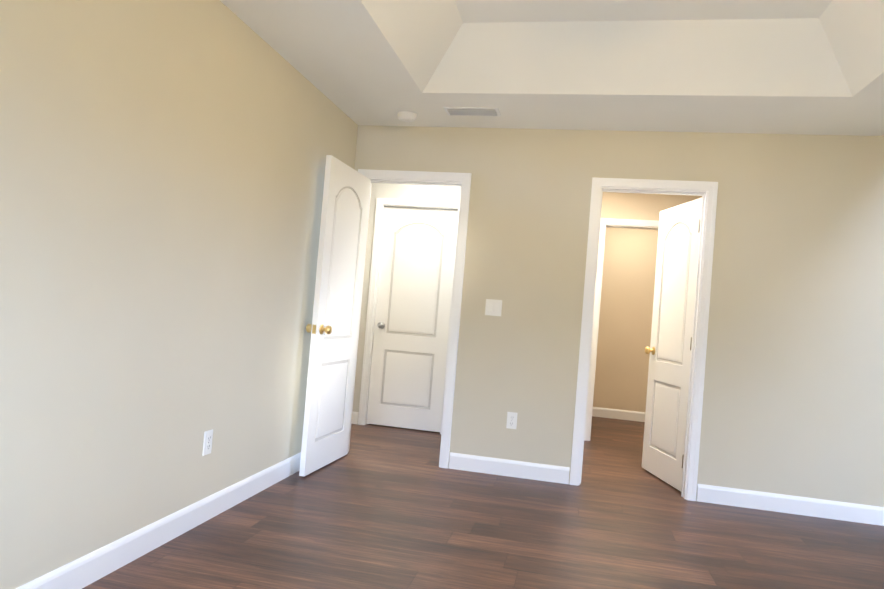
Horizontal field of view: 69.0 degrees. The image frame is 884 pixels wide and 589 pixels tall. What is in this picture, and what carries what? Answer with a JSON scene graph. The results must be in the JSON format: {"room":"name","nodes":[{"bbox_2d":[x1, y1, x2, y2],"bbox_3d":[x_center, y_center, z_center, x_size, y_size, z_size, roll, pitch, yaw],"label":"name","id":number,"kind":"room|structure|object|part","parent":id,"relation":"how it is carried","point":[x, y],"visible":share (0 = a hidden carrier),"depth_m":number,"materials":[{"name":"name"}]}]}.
{"room":"empty bedroom","nodes":[
{"label":"empty bedroom","id":0,"kind":"room"},
{"bbox_2d":[0,0,357,588],"bbox_3d":[-1.298,-0.362,2.217,0.115,2.845,5.496,4,-1,12],"label":"wall","id":1,"kind":"structure","parent":0,"point":[162,168],"depth_m":2.56,"materials":[{"name":"paint"}]},
{"bbox_2d":[16,452,300,588],"bbox_3d":[-1.344,1.005,2.170,0.014,0.112,5.266,4,-1,12],"label":"baseboard","id":2,"kind":"structure","parent":1,"relation":"attached to","point":[89,568],"depth_m":2.74,"materials":[{"name":"white wood"}]},
{"bbox_2d":[202,429,212,455],"bbox_3d":[-1.129,0.715,3.105,0.008,0.115,0.070,4,-1,12],"label":"electrical outlet","id":3,"kind":"object","parent":1,"relation":"attached to","point":[207,443],"visible":1,"depth_m":3.10,"materials":[{"name":"white plastic"}]},
{"bbox_2d":[353,184,371,405],"bbox_3d":[-0.578,0.019,7.065,0.115,2.440,2.176,4,-1,12],"label":"wall","id":4,"kind":"structure","parent":0,"point":[371,184],"depth_m":5.99,"materials":[{"name":"paint"}]},
{"bbox_2d":[353,183,460,414],"bbox_3d":[-0.128,0.027,5.919,1.205,2.440,0.115,4,-1,12],"label":"wall","id":5,"kind":"structure","parent":0,"point":[418,192],"depth_m":5.97,"materials":[{"name":"paint"}]},
{"bbox_2d":[352,411,358,423],"bbox_3d":[-0.807,1.141,5.947,0.062,0.112,0.014,4,-1,12],"label":"baseboard","id":6,"kind":"structure","parent":5,"relation":"attached to","point":[354,417],"depth_m":5.94,"materials":[{"name":"white wood"}]},
{"bbox_2d":[358,198,459,433],"bbox_3d":[-0.266,0.183,5.941,0.844,2.107,0.158,4,-1,12],"label":"door frame","id":7,"kind":"structure","parent":5,"relation":"attached to","point":[381,203],"depth_m":5.94,"materials":[{"name":"white wood"}]},
{"bbox_2d":[367,207,457,431],"bbox_3d":[-0.272,0.215,5.928,0.705,2.018,0.169,4,-1,12],"label":"closet door","id":8,"kind":"structure","parent":5,"relation":"in","point":[409,352],"depth_m":5.91,"materials":[{"name":"white wood"}]},
{"bbox_3d":[-0.572,0.284,5.987,0.104,0.066,0.169,4,-1,12],"label":"knob","id":9,"kind":"part","parent":8,"relation":"part of","materials":[{"name":"grey metal"}]},
{"bbox_2d":[82,416,883,588],"bbox_3d":[-0.239,1.252,3.865,7.400,0.120,9.650,4,-1,12],"label":"floor","id":10,"kind":"structure","parent":0,"point":[382,507],"depth_m":3.29,"materials":[{"name":"brown wood"}]},
{"bbox_2d":[220,0,883,135],"bbox_3d":[0.651,-1.438,1.858,3.677,0.405,5.266,4,-1,12],"label":"ceiling","id":11,"kind":"structure","parent":0,"point":[810,67],"depth_m":3.56,"materials":[{"name":"paint"}]},
{"bbox_2d":[397,111,416,121],"bbox_3d":[-0.241,-1.222,4.432,0.136,0.042,0.136,4,-1,12],"label":"smoke detector","id":12,"kind":"object","parent":11,"relation":"attached to","point":[405,116],"visible":1,"depth_m":4.39,"materials":[{"name":"white plastic"}]},
{"bbox_2d":[443,107,500,115],"bbox_3d":[0.201,-1.205,4.248,0.360,0.014,0.160,4,-1,12],"label":"ceiling vent","id":13,"kind":"object","parent":11,"relation":"in","point":[476,111],"visible":1,"depth_m":4.22,"materials":[{"name":"white metal"}]},
{"bbox_2d":[354,125,883,506],"bbox_3d":[1.098,-0.114,4.461,3.677,2.845,0.115,4,-1,12],"label":"wall","id":14,"kind":"structure","parent":0,"point":[793,398],"depth_m":4.23,"materials":[{"name":"paint"}]},
{"bbox_2d":[299,155,370,475],"bbox_3d":[-0.718,0.141,4.384,0.169,2.018,0.727,4,-1,12],"label":"bedroom door","id":15,"kind":"structure","parent":14,"relation":"in","point":[332,328],"depth_m":4.29,"materials":[{"name":"white wood"}]},
{"bbox_3d":[-0.788,0.219,4.078,0.169,0.066,0.105,4,-1,12],"label":"knob","id":16,"kind":"part","parent":15,"relation":"part of","materials":[{"name":"gold metal"}]},
{"bbox_2d":[348,169,471,468],"bbox_3d":[-0.276,0.153,4.734,0.854,2.107,0.158,4,-1,12],"label":"door frame","id":17,"kind":"structure","parent":14,"relation":"attached to","point":[463,180],"depth_m":4.60,"materials":[{"name":"white wood"}]},
{"bbox_2d":[485,299,501,315],"bbox_3d":[0.363,0.093,4.538,0.115,0.115,0.014,4,-1,12],"label":"light switch","id":18,"kind":"object","parent":14,"relation":"attached to","point":[493,307],"visible":1,"depth_m":4.54,"materials":[{"name":"white plastic"}]},
{"bbox_2d":[449,452,569,483],"bbox_3d":[0.460,1.207,4.473,0.834,0.112,0.014,4,-1,12],"label":"baseboard","id":19,"kind":"structure","parent":14,"relation":"attached to","point":[514,468],"depth_m":4.46,"materials":[{"name":"white wood"}]},
{"bbox_2d":[506,412,517,428],"bbox_3d":[0.487,0.879,4.483,0.070,0.115,0.008,4,-1,12],"label":"electrical outlet","id":20,"kind":"object","parent":14,"relation":"attached to","point":[511,420],"visible":1,"depth_m":4.48,"materials":[{"name":"white plastic"}]},
{"bbox_2d":[569,177,717,500],"bbox_3d":[1.363,0.276,4.390,0.814,2.107,0.158,4,-1,12],"label":"door frame","id":21,"kind":"structure","parent":14,"relation":"attached to","point":[707,191],"depth_m":4.32,"materials":[{"name":"white wood"}]},
{"bbox_2d":[641,197,701,490],"bbox_3d":[1.670,0.342,4.735,0.278,2.018,0.667,4,-1,12],"label":"bathroom door","id":22,"kind":"structure","parent":14,"relation":"in","point":[669,349],"depth_m":4.70,"materials":[{"name":"white wood"}]},
{"bbox_3d":[1.665,0.440,5.011,0.168,0.066,0.119,4,-1,12],"label":"knob","id":23,"kind":"part","parent":22,"relation":"part of","materials":[{"name":"gold metal"}]},
{"bbox_2d":[696,484,883,525],"bbox_3d":[2.221,1.339,4.103,1.123,0.112,0.014,4,-1,12],"label":"baseboard","id":24,"kind":"structure","parent":14,"relation":"attached to","point":[827,509],"depth_m":4.09,"materials":[{"name":"white wood"}]},
{"bbox_2d":[593,192,701,411],"bbox_3d":[1.836,0.189,6.067,2.820,2.440,0.115,4,-1,12],"label":"wall","id":25,"kind":"structure","parent":0,"point":[625,319],"depth_m":6.01,"materials":[{"name":"paint"}]},
{"bbox_2d":[592,407,644,421],"bbox_3d":[2.127,1.417,7.577,2.721,0.112,0.014,4,-1,12],"label":"baseboard","id":26,"kind":"structure","parent":25,"relation":"attached to","point":[618,414],"depth_m":7.58,"materials":[{"name":"white wood"}]},
{"bbox_2d":[584,218,658,440],"bbox_3d":[1.836,0.355,6.061,0.844,2.107,0.158,4,-1,12],"label":"door frame","id":27,"kind":"structure","parent":25,"relation":"attached to","point":[628,223],"depth_m":6.06,"materials":[{"name":"white wood"}]}
]}

